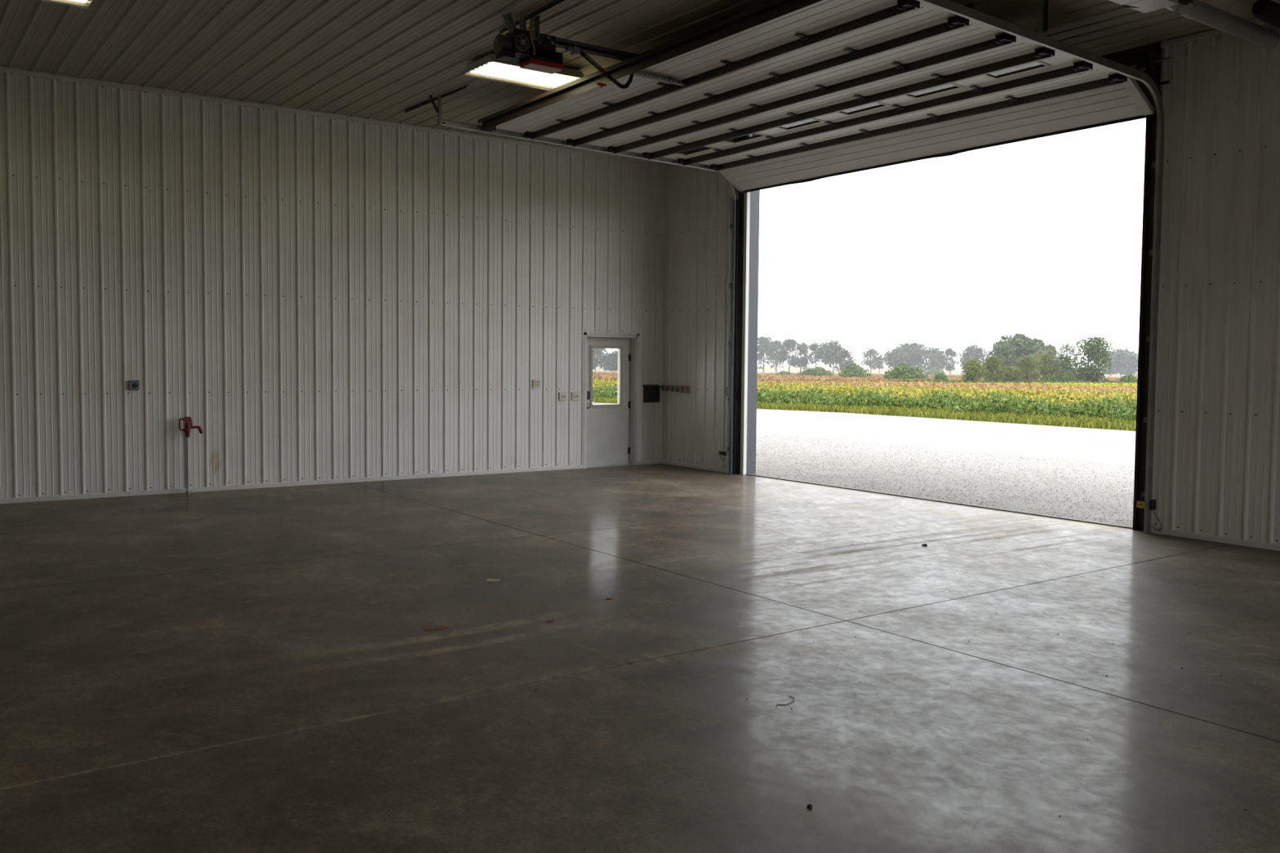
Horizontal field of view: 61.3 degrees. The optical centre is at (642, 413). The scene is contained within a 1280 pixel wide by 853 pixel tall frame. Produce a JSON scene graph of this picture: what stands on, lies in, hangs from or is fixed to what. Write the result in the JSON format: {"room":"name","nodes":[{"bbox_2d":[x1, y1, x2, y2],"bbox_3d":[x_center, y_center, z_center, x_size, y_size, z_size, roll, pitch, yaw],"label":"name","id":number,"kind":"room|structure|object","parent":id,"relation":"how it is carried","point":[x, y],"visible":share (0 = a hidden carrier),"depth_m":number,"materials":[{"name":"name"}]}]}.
{"room":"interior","nodes":[
{"label":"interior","id":0,"kind":"room"},
{"bbox_2d":[0,66,664,498],"bbox_3d":[-5.739,-1.406,13.094,15.200,4.942,0.224,-2,4,-36],"label":"wall","id":1,"kind":"structure","parent":0,"point":[322,297],"depth_m":13.86,"materials":[{"name":"white metal"}]},
{"bbox_2d":[128,380,139,390],"bbox_3d":[-6.020,-0.337,12.804,0.114,0.113,0.055,-2,4,-36],"label":"power outlet","id":2,"kind":"object","parent":1,"relation":"attached to","point":[132,384],"visible":1,"depth_m":12.79,"materials":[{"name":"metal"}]},
{"bbox_2d":[131,382,137,387],"bbox_3d":[-6.006,-0.334,12.787,0.060,0.060,0.010,-2,4,-36],"label":"socket","id":3,"kind":"object","parent":2,"relation":"attached to","point":[133,384],"depth_m":12.78,"materials":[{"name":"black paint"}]},
{"bbox_2d":[0,460,661,503],"bbox_3d":[-5.790,0.942,13.063,14.976,0.055,0.024,-2,4,-36],"label":"baseboard","id":4,"kind":"structure","parent":1,"relation":"attached to","point":[23,500],"depth_m":13.87,"materials":[{"name":"grey metal"}]},
{"bbox_2d":[0,66,665,164],"bbox_3d":[-5.737,-3.822,12.828,15.000,0.050,0.024,-2,4,-36],"label":"trim","id":5,"kind":"structure","parent":1,"relation":"attached to","point":[2,69],"depth_m":13.74,"materials":[{"name":"white metal"}]},
{"bbox_2d":[532,379,540,387],"bbox_3d":[-1.565,-0.447,16.000,0.121,0.113,0.036,-2,4,-36],"label":"outlet box","id":6,"kind":"object","parent":1,"relation":"attached to","point":[535,383],"visible":1,"depth_m":15.98,"materials":[{"name":"beige plastic"}]},
{"bbox_2d":[558,391,566,400],"bbox_3d":[-1.194,-0.261,16.271,0.132,0.125,0.046,-2,4,-36],"label":"light switch","id":7,"kind":"object","parent":1,"relation":"attached to","point":[562,395],"visible":1,"depth_m":16.25,"materials":[{"name":"beige plastic"}]},
{"bbox_2d":[571,391,579,399],"bbox_3d":[-1.013,-0.266,16.400,0.132,0.125,0.046,-2,4,-36],"label":"light switch","id":8,"kind":"object","parent":1,"relation":"attached to","point":[575,395],"visible":1,"depth_m":16.39,"materials":[{"name":"beige plastic"}]},
{"bbox_2d":[582,332,639,468],"bbox_3d":[-0.541,-0.204,16.884,1.017,2.110,0.229,-2,4,-36],"label":"door","id":9,"kind":"structure","parent":1,"relation":"in","point":[611,431],"depth_m":17.02,"materials":[{"name":"white metal"}]},
{"bbox_2d":[642,384,661,402],"bbox_3d":[0.151,-0.323,17.200,0.294,0.283,0.095,-2,4,-36],"label":"mailbox","id":10,"kind":"object","parent":1,"relation":"attached to","point":[651,392],"visible":1,"depth_m":17.15,"materials":[{"name":"black paint"}]},
{"bbox_2d":[0,463,1279,852],"bbox_3d":[-0.595,1.453,5.870,15.042,0.140,18.200,-2,4,-36],"label":"floor","id":11,"kind":"structure","parent":0,"point":[172,734],"depth_m":5.74,"materials":[{"name":"concrete"}]},
{"bbox_2d":[178,416,203,493],"bbox_3d":[-5.479,0.502,13.129,0.277,0.932,0.076,-2,4,-36],"label":"spigot","id":12,"kind":"object","parent":11,"relation":"on","point":[188,424],"visible":1,"depth_m":13.09,"materials":[{"name":"red metal"}]},
{"bbox_2d":[423,628,433,631],"bbox_3d":[-1.318,1.333,6.672,0.060,0.005,0.058,0,3,-12],"label":"flake","id":13,"kind":"object","parent":11,"relation":"on","point":[425,629],"visible":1,"depth_m":6.67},
{"bbox_2d":[435,626,448,630],"bbox_3d":[-1.248,1.331,6.724,0.075,0.004,0.086,1,3,11],"label":"flake","id":14,"kind":"object","parent":11,"relation":"on","point":[441,628],"visible":1,"depth_m":6.71,"materials":[{"name":"brown"}]},
{"bbox_2d":[486,578,499,582],"bbox_3d":[-1.129,1.258,8.178,0.109,0.005,0.098,1,3,6],"label":"paper scrap","id":15,"kind":"object","parent":11,"relation":"on","point":[487,580],"visible":1,"depth_m":8.17,"materials":[{"name":"beige paper"}]},
{"bbox_2d":[40,493,1277,816],"bbox_3d":[0.580,1.251,8.629,8.972,0.007,11.312,-2,4,-36],"label":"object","id":16,"kind":"structure","parent":11,"relation":"on","point":[504,494],"depth_m":6.71,"materials":[{"name":"concrete"}]},
{"bbox_2d":[775,696,794,708],"bbox_3d":[0.707,1.421,5.315,0.053,0.004,0.207,2,3,30],"label":"stem","id":17,"kind":"object","parent":11,"relation":"on","point":[789,696],"visible":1,"depth_m":5.28,"materials":[{"name":"brown plant"}]},
{"bbox_2d":[0,0,1279,146],"bbox_3d":[-0.500,-3.536,5.528,15.420,0.223,18.400,-2,4,-36],"label":"ceiling","id":18,"kind":"structure","parent":0,"point":[380,60],"depth_m":10.66,"materials":[{"name":"metal"}]},
{"bbox_2d":[40,0,93,8],"bbox_3d":[-5.114,-3.580,8.851,1.140,0.121,0.700,-2,4,-36],"label":"ceiling light","id":19,"kind":"object","parent":18,"relation":"attached to","point":[79,3],"visible":1,"depth_m":9.36,"materials":[{"name":"white plastic"}]},
{"bbox_2d":[462,53,584,90],"bbox_3d":[-1.258,-3.686,11.632,1.130,0.121,0.700,-2,4,-36],"label":"ceiling light","id":20,"kind":"object","parent":18,"relation":"attached to","point":[487,67],"visible":0.78,"depth_m":11.64,"materials":[{"name":"white plastic"}]},
{"bbox_2d":[528,17,535,54],"bbox_3d":[-1.012,-3.480,9.911,0.066,0.356,0.025,-2,4,-36],"label":"hanging cord","id":21,"kind":"object","parent":18,"relation":"hanging from","point":[531,19],"visible":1,"depth_m":9.90,"materials":[{"name":"orange plastic"}]},
{"bbox_2d":[493,0,638,88],"bbox_3d":[1.118,-3.442,11.081,5.395,0.539,1.731,-2,4,-36],"label":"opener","id":22,"kind":"object","parent":18,"relation":"hanging from","point":[517,43],"visible":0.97,"depth_m":10.03,"materials":[{"name":"black paint"}]},
{"bbox_2d":[916,0,1169,533],"bbox_3d":[2.698,-1.194,9.491,5.329,4.838,1.102,-2,4,-36],"label":"door track","id":23,"kind":"object","parent":18,"relation":"attached to","point":[966,11],"visible":0.87,"depth_m":10.50,"materials":[{"name":"metal"}]},
{"bbox_2d":[478,0,1155,193],"bbox_3d":[1.521,-3.261,11.865,4.267,0.558,6.367,-2,4,-36],"label":"door","id":24,"kind":"structure","parent":23,"relation":"attached to","point":[773,93],"depth_m":11.19,"materials":[{"name":"white metal"}]},
{"bbox_2d":[1136,499,1162,531],"bbox_3d":[5.031,1.006,10.718,0.110,0.308,0.228,-2,4,-36],"label":"sensor","id":25,"kind":"object","parent":23,"relation":"attached to","point":[1140,504],"visible":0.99,"depth_m":10.71,"materials":[{"name":"black paint"}]},
{"bbox_2d":[1109,0,1279,48],"bbox_3d":[4.223,-3.404,8.714,3.600,0.288,0.376,-2,4,-36],"label":"heater","id":26,"kind":"object","parent":18,"relation":"hanging from","point":[1197,11],"visible":1,"depth_m":9.07,"materials":[{"name":"white paint"}]},
{"bbox_2d":[662,18,1279,544],"bbox_3d":[5.594,-1.252,10.141,0.234,5.142,18.190,-2,4,-36],"label":"wall","id":27,"kind":"structure","parent":0,"point":[1216,469],"depth_m":10.36,"materials":[{"name":"white metal"}]},
{"bbox_2d":[404,84,738,474],"bbox_3d":[-0.701,-1.483,14.584,4.924,4.836,1.651,-2,4,-36],"label":"door track","id":28,"kind":"object","parent":27,"relation":"attached to","point":[734,202],"visible":0.89,"depth_m":15.71,"materials":[{"name":"metal"}]},
{"bbox_2d":[717,450,726,460],"bbox_3d":[1.197,0.627,16.088,0.047,0.130,0.230,-2,4,-36],"label":"sensor","id":29,"kind":"object","parent":28,"relation":"attached to","point":[722,453],"visible":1,"depth_m":16.08,"materials":[{"name":"black paint"}]},
{"bbox_2d":[661,384,688,393],"bbox_3d":[0.488,-0.390,17.043,0.085,0.113,0.710,-2,4,-36],"label":"coat rack","id":30,"kind":"object","parent":27,"relation":"attached to","point":[677,388],"visible":1,"depth_m":17.01,"materials":[{"name":"brown wood"}]},
{"bbox_2d":[740,191,750,475],"bbox_3d":[1.501,-1.214,15.751,0.058,4.220,0.065,-2,4,-36],"label":"trim","id":31,"kind":"structure","parent":27,"relation":"attached to","point":[747,195],"depth_m":15.73,"materials":[{"name":"white metal"}]},
{"bbox_2d":[746,190,759,474],"bbox_3d":[1.601,-1.177,15.825,0.185,4.300,0.060,-2,4,-36],"label":"trim","id":32,"kind":"structure","parent":27,"relation":"attached to","point":[754,195],"depth_m":15.80,"materials":[{"name":"white metal"}]},
{"bbox_2d":[746,473,1133,528],"bbox_3d":[3.286,1.127,13.433,0.062,0.212,6.000,-2,4,-36],"label":"threshold","id":33,"kind":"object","parent":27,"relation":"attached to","point":[785,479],"depth_m":12.78,"materials":[{"name":"concrete"}]},
{"bbox_2d":[661,460,1279,551],"bbox_3d":[5.538,1.195,10.124,0.024,0.055,18.000,-2,4,-36],"label":"baseboard","id":34,"kind":"structure","parent":27,"relation":"attached to","point":[1163,531],"depth_m":10.39,"materials":[{"name":"grey metal"}]},
{"bbox_2d":[1132,116,1150,529],"bbox_3d":[5.085,-0.894,10.902,0.235,4.300,0.045,-2,4,-36],"label":"trim","id":35,"kind":"structure","parent":27,"relation":"attached to","point":[1148,119],"depth_m":10.82,"materials":[{"name":"black metal"}]},
{"bbox_2d":[1128,52,1170,72],"bbox_3d":[3.176,-3.577,13.096,0.218,0.160,6.620,-2,4,-36],"label":"shaft","id":36,"kind":"object","parent":27,"relation":"attached to","point":[1153,61],"visible":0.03,"depth_m":10.55,"materials":[{"name":"grey metal"}]},
{"bbox_2d":[1160,18,1266,48],"bbox_3d":[7.949,-3.378,6.576,0.024,0.050,9.860,-2,4,-36],"label":"trim","id":37,"kind":"structure","parent":27,"relation":"attached to","point":[1215,32],"depth_m":10.30,"materials":[{"name":"white metal"}]},
{"bbox_2d":[1251,0,1279,28],"bbox_3d":[5.517,-3.440,9.353,0.751,0.177,0.175,-2,4,-36],"label":"pipe","id":38,"kind":"object","parent":27,"relation":"attached to","point":[1268,11],"visible":1,"depth_m":9.15,"materials":[{"name":"black metal"}]},
{"label":"outside","id":39,"kind":"structure","parent":0,"visible":0},
{"bbox_2d":[755,417,1135,526],"bbox_3d":[-10.301,0.490,25.829,32.500,0.175,94.000,-2,4,-36],"label":"gravel yard","id":40,"kind":"structure","parent":39,"point":[1100,454],"depth_m":18.92,"materials":[{"name":"gravel"}]},
{"bbox_2d":[755,431,1134,526],"bbox_3d":[4.046,0.878,18.891,7.529,0.014,20.013,-2,4,-36],"label":"gravel stones","id":41,"kind":"object","parent":40,"relation":"on","point":[796,475],"visible":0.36,"depth_m":17.10},
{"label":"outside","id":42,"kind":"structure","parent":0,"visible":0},
{"bbox_2d":[592,364,1137,431],"bbox_3d":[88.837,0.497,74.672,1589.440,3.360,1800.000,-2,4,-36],"label":"ground","id":43,"kind":"structure","parent":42,"point":[767,369],"depth_m":533.00,"materials":[{"name":"green plant"}]},
{"bbox_2d":[592,348,608,371],"bbox_3d":[-15.103,-17.866,345.730,9.067,9.056,9.361,-2,4,-36],"label":"tree","id":44,"kind":"object","parent":43,"relation":"on","point":[596,352],"visible":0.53,"depth_m":343.63,"materials":[{"name":"green plant"}]},
{"bbox_2d":[598,350,617,372],"bbox_3d":[-7.543,-15.587,320.558,11.623,6.793,9.989,-2,4,-36],"label":"tree","id":45,"kind":"object","parent":43,"relation":"on","point":[610,362],"visible":0.62,"depth_m":317.73,"materials":[{"name":"green plant"}]},
{"bbox_2d":[757,336,776,372],"bbox_3d":[43.407,-21.171,386.078,9.385,13.297,9.479,-2,4,-36],"label":"tree","id":46,"kind":"object","parent":43,"relation":"on","point":[763,348],"visible":0.89,"depth_m":384.56,"materials":[{"name":"green plant"}]},
{"bbox_2d":[768,339,785,372],"bbox_3d":[49.564,-21.240,399.150,9.345,12.429,9.044,-2,4,-36],"label":"tree","id":47,"kind":"object","parent":43,"relation":"on","point":[775,343],"visible":0.52,"depth_m":397.64,"materials":[{"name":"green plant"}]},
{"bbox_2d":[774,370,794,375],"bbox_3d":[31.457,-8.974,241.482,4.440,1.292,4.337,-2,4,-36],"label":"bush","id":48,"kind":"object","parent":43,"relation":"on","point":[784,372],"visible":0.63,"depth_m":240.48,"materials":[{"name":"green plant"}]},
{"bbox_2d":[775,338,799,372],"bbox_3d":[48.625,-19.269,360.912,7.350,11.756,8.228,-2,4,-36],"label":"tree","id":49,"kind":"object","parent":43,"relation":"on","point":[790,344],"visible":1,"depth_m":359.86,"materials":[{"name":"green plant"}]},
{"bbox_2d":[790,342,813,371],"bbox_3d":[54.986,-19.243,371.355,7.332,10.941,7.963,-2,4,-36],"label":"tree","id":50,"kind":"object","parent":43,"relation":"on","point":[802,349],"visible":0.85,"depth_m":370.46,"materials":[{"name":"green plant"}]},
{"bbox_2d":[796,365,833,376],"bbox_3d":[34.700,-8.447,216.285,5.711,2.404,6.088,-2,4,-36],"label":"bush","id":51,"kind":"object","parent":43,"relation":"on","point":[814,371],"visible":0.84,"depth_m":216.09,"materials":[{"name":"green plant"}]},
{"bbox_2d":[806,340,825,367],"bbox_3d":[54.653,-17.803,340.259,6.537,10.724,6.333,-2,4,-36],"label":"tree","id":52,"kind":"object","parent":43,"relation":"on","point":[817,352],"visible":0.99,"depth_m":339.38,"materials":[{"name":"green plant"}]},
{"bbox_2d":[817,339,845,373],"bbox_3d":[61.951,-18.639,354.345,10.785,11.330,8.830,-2,4,-36],"label":"tree","id":53,"kind":"object","parent":43,"relation":"on","point":[830,350],"visible":0.8,"depth_m":353.33,"materials":[{"name":"green plant"}]},
{"bbox_2d":[834,348,856,371],"bbox_3d":[61.063,-15.647,324.007,6.965,7.961,6.639,-2,4,-36],"label":"tree","id":54,"kind":"object","parent":43,"relation":"on","point":[846,361],"visible":0.86,"depth_m":322.97,"materials":[{"name":"green plant"}]},
{"bbox_2d":[836,363,871,377],"bbox_3d":[36.174,-7.336,185.290,4.800,2.880,4.825,-2,4,-36],"label":"bush","id":55,"kind":"object","parent":43,"relation":"on","point":[860,371],"visible":0.81,"depth_m":184.74,"materials":[{"name":"green plant"}]},
{"bbox_2d":[592,384,1136,422],"bbox_3d":[5.526,-0.609,42.599,59.731,1.106,10.568,3,4,44],"label":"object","id":56,"kind":"object","parent":43,"relation":"on","point":[1113,408],"visible":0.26,"depth_m":38.70,"materials":[{"name":"green plant"}]},
{"bbox_2d":[592,396,1136,431],"bbox_3d":[7.421,-0.015,36.520,47.259,0.340,7.937,3,4,45],"label":"grass","id":57,"kind":"structure","parent":43,"relation":"on","point":[1077,421],"depth_m":34.57,"materials":[{"name":"green plant"}]},
{"bbox_2d":[592,377,1137,408],"bbox_3d":[10.373,-1.170,54.755,78.318,1.009,28.661,3,4,43],"label":"field","id":58,"kind":"structure","parent":43,"relation":"on","point":[1065,396],"depth_m":48.16,"materials":[{"name":"yellow plant"}]},
{"bbox_2d":[592,371,1137,382],"bbox_3d":[19.383,-7.147,205.470,230.390,2.649,150.430,-2,4,-36],"label":"crop","id":59,"kind":"object","parent":43,"relation":"on","point":[771,376],"visible":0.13,"depth_m":170.52,"materials":[{"name":"green plant"}]},
{"bbox_2d":[596,378,1133,383],"bbox_3d":[21.783,-3.140,112.013,125.307,1.368,5.366,-2,4,-36],"label":"strip","id":60,"kind":"object","parent":43,"relation":"on","point":[766,380],"visible":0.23,"depth_m":122.24,"materials":[{"name":"green plant"}]},
{"bbox_2d":[860,348,883,373],"bbox_3d":[88.901,-20.581,420.711,9.107,10.062,9.462,-2,4,-36],"label":"tree","id":61,"kind":"object","parent":43,"relation":"on","point":[870,359],"visible":0.95,"depth_m":419.07,"materials":[{"name":"green plant"}]},
{"bbox_2d":[873,355,885,373],"bbox_3d":[91.900,-18.989,419.600,4.687,7.052,5.125,-2,4,-36],"label":"tree","id":62,"kind":"object","parent":43,"relation":"on","point":[880,366],"visible":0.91,"depth_m":418.97,"materials":[{"name":"green plant"}]},
{"bbox_2d":[879,347,911,369],"bbox_3d":[86.081,-17.735,365.317,11.640,9.104,10.876,-2,4,-36],"label":"tree","id":63,"kind":"object","parent":43,"relation":"on","point":[895,357],"visible":0.91,"depth_m":363.48,"materials":[{"name":"green plant"}]},
{"bbox_2d":[882,362,930,380],"bbox_3d":[37.869,-6.023,156.337,5.949,2.754,5.887,-2,4,-36],"label":"bush","id":64,"kind":"object","parent":43,"relation":"on","point":[895,373],"visible":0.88,"depth_m":155.49,"materials":[{"name":"green plant"}]},
{"bbox_2d":[894,342,933,372],"bbox_3d":[95.536,-19.469,381.364,15.065,11.373,15.406,-2,4,-36],"label":"tree","id":65,"kind":"object","parent":43,"relation":"on","point":[918,355],"visible":0.71,"depth_m":376.67,"materials":[{"name":"green plant"}]},
{"bbox_2d":[924,368,946,374],"bbox_3d":[96.412,-13.865,355.869,5.901,2.570,6.104,-2,4,-36],"label":"bush","id":66,"kind":"object","parent":43,"relation":"on","point":[935,371],"visible":0.81,"depth_m":354.88,"materials":[{"name":"green plant"}]},
{"bbox_2d":[924,346,948,373],"bbox_3d":[108.894,-19.682,402.266,11.620,10.312,9.948,-2,4,-36],"label":"tree","id":67,"kind":"object","parent":43,"relation":"on","point":[936,362],"visible":0.83,"depth_m":399.59,"materials":[{"name":"green plant"}]},
{"bbox_2d":[933,372,948,380],"bbox_3d":[38.703,-4.642,139.749,2.098,1.364,2.150,-2,4,-36],"label":"bush","id":68,"kind":"object","parent":43,"relation":"on","point":[941,376],"visible":0.73,"depth_m":139.38,"materials":[{"name":"green plant"}]},
{"bbox_2d":[756,379,1137,396],"bbox_3d":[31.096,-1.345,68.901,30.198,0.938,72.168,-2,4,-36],"label":"dry soya","id":69,"kind":"object","parent":43,"relation":"on","point":[982,385],"visible":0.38,"depth_m":82.02,"materials":[{"name":"yellow plant"}]},
{"bbox_2d":[942,347,958,374],"bbox_3d":[105.419,-17.926,369.719,5.827,9.524,5.635,-2,4,-36],"label":"tree","id":70,"kind":"object","parent":43,"relation":"on","point":[948,352],"visible":1,"depth_m":369.56,"materials":[{"name":"green plant"}]},
{"bbox_2d":[956,344,986,370],"bbox_3d":[105.656,-17.230,346.604,8.570,10.166,10.920,-2,4,-36],"label":"tree","id":71,"kind":"object","parent":43,"relation":"on","point":[972,352],"visible":0.68,"depth_m":344.97,"materials":[{"name":"green plant"}]},
{"bbox_2d":[959,359,990,381],"bbox_3d":[38.435,-4.857,125.637,3.524,3.045,3.497,-2,4,-36],"label":"young tree","id":72,"kind":"object","parent":43,"relation":"on","point":[974,368],"visible":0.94,"depth_m":125.06,"materials":[{"name":"green plant"}]},
{"bbox_2d":[981,355,1008,381],"bbox_3d":[41.425,-5.180,127.949,3.300,3.550,3.388,-2,4,-36],"label":"young tree","id":73,"kind":"object","parent":43,"relation":"on","point":[992,364],"visible":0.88,"depth_m":127.47,"materials":[{"name":"green plant"}]},
{"bbox_2d":[980,342,1019,372],"bbox_3d":[65.565,-9.644,198.698,6.506,6.871,7.136,-2,4,-36],"label":"tree","id":74,"kind":"object","parent":43,"relation":"on","point":[1004,351],"visible":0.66,"depth_m":196.90,"materials":[{"name":"green plant"}]},
{"bbox_2d":[995,365,1022,382],"bbox_3d":[44.375,-4.668,130.438,3.279,2.383,3.310,-2,4,-36],"label":"young tree","id":75,"kind":"object","parent":43,"relation":"on","point":[1015,373],"visible":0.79,"depth_m":129.62,"materials":[{"name":"green plant"}]},
{"bbox_2d":[990,333,1046,378],"bbox_3d":[71.679,-10.774,203.570,10.258,8.848,11.350,-2,4,-36],"label":"tree","id":76,"kind":"object","parent":43,"relation":"on","point":[1020,341],"visible":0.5,"depth_m":201.17,"materials":[{"name":"green plant"}]},
{"bbox_2d":[1016,355,1039,381],"bbox_3d":[47.210,-5.385,132.654,3.381,3.668,3.510,-2,4,-36],"label":"young tree","id":77,"kind":"object","parent":43,"relation":"on","point":[1028,374],"visible":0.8,"depth_m":132.22,"materials":[{"name":"green plant"}]},
{"bbox_2d":[1027,337,1048,368],"bbox_3d":[74.965,-10.638,207.885,6.737,8.296,7.668,-2,4,-36],"label":"tree","id":78,"kind":"object","parent":43,"relation":"on","point":[1037,340],"visible":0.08,"depth_m":206.75,"materials":[{"name":"green plant"}]},
{"bbox_2d":[1032,347,1062,380],"bbox_3d":[53.476,-6.263,141.839,4.602,4.846,4.635,-2,4,-36],"label":"young tree","id":79,"kind":"object","parent":43,"relation":"on","point":[1043,362],"visible":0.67,"depth_m":141.30,"materials":[{"name":"green plant"}]},
{"bbox_2d":[1039,374,1057,382],"bbox_3d":[48.802,-4.067,129.467,2.094,1.327,2.104,-2,4,-36],"label":"bush","id":80,"kind":"object","parent":43,"relation":"on","point":[1050,378],"visible":0.72,"depth_m":129.10,"materials":[{"name":"green plant"}]},
{"bbox_2d":[1044,343,1059,373],"bbox_3d":[79.390,-10.197,212.172,5.521,7.137,5.413,-2,4,-36],"label":"tree","id":81,"kind":"object","parent":43,"relation":"on","point":[1049,346],"visible":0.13,"depth_m":210.88,"materials":[{"name":"green plant"}]},
{"bbox_2d":[1051,342,1080,381],"bbox_3d":[54.130,-6.393,137.765,3.786,5.396,3.179,-2,4,-36],"label":"young tree","id":82,"kind":"object","parent":43,"relation":"on","point":[1066,365],"visible":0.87,"depth_m":137.52,"materials":[{"name":"green plant"}]},
{"bbox_2d":[1060,369,1076,383],"bbox_3d":[51.937,-4.417,132.044,1.904,1.890,2.019,-2,4,-36],"label":"bush","id":83,"kind":"object","parent":43,"relation":"on","point":[1067,376],"visible":0.76,"depth_m":131.67,"materials":[{"name":"green plant"}]},
{"bbox_2d":[1070,336,1113,381],"bbox_3d":[58.479,-6.897,140.553,5.741,6.452,6.423,-2,4,-36],"label":"young tree","id":84,"kind":"object","parent":43,"relation":"on","point":[1091,372],"visible":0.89,"depth_m":139.62,"materials":[{"name":"green plant"}]},
{"bbox_2d":[1102,354,1116,376],"bbox_3d":[171.236,-17.617,394.020,7.002,8.369,6.440,-2,4,-36],"label":"tree","id":85,"kind":"object","parent":43,"relation":"on","point":[1111,368],"visible":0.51,"depth_m":393.20,"materials":[{"name":"green plant"}]},
{"bbox_2d":[1097,347,1137,376],"bbox_3d":[174.092,-18.777,393.152,17.660,10.819,15.143,-2,4,-36],"label":"tree","id":86,"kind":"object","parent":43,"relation":"on","point":[1122,359],"visible":0.83,"depth_m":389.19,"materials":[{"name":"green plant"}]},
{"bbox_2d":[1115,373,1137,382],"bbox_3d":[63.057,-4.434,140.137,2.853,1.526,2.877,-2,4,-36],"label":"bush","id":87,"kind":"object","parent":43,"relation":"on","point":[1131,378],"visible":0.6,"depth_m":139.76,"materials":[{"name":"green plant"}]},
{"bbox_2d":[1129,360,1137,373],"bbox_3d":[178.758,-16.382,390.680,4.410,6.366,4.108,-2,4,-36],"label":"tree","id":88,"kind":"object","parent":43,"relation":"on","point":[1135,368],"visible":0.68,"depth_m":390.52,"materials":[{"name":"green plant"}]},
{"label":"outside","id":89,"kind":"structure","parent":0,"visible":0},
{"bbox_2d":[592,402,1135,444],"bbox_3d":[-2.334,-0.084,38.482,86.268,0.179,11.446,3,4,44],"label":"road","id":90,"kind":"structure","parent":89,"point":[1111,436],"depth_m":30.38,"materials":[{"name":"white concrete"}]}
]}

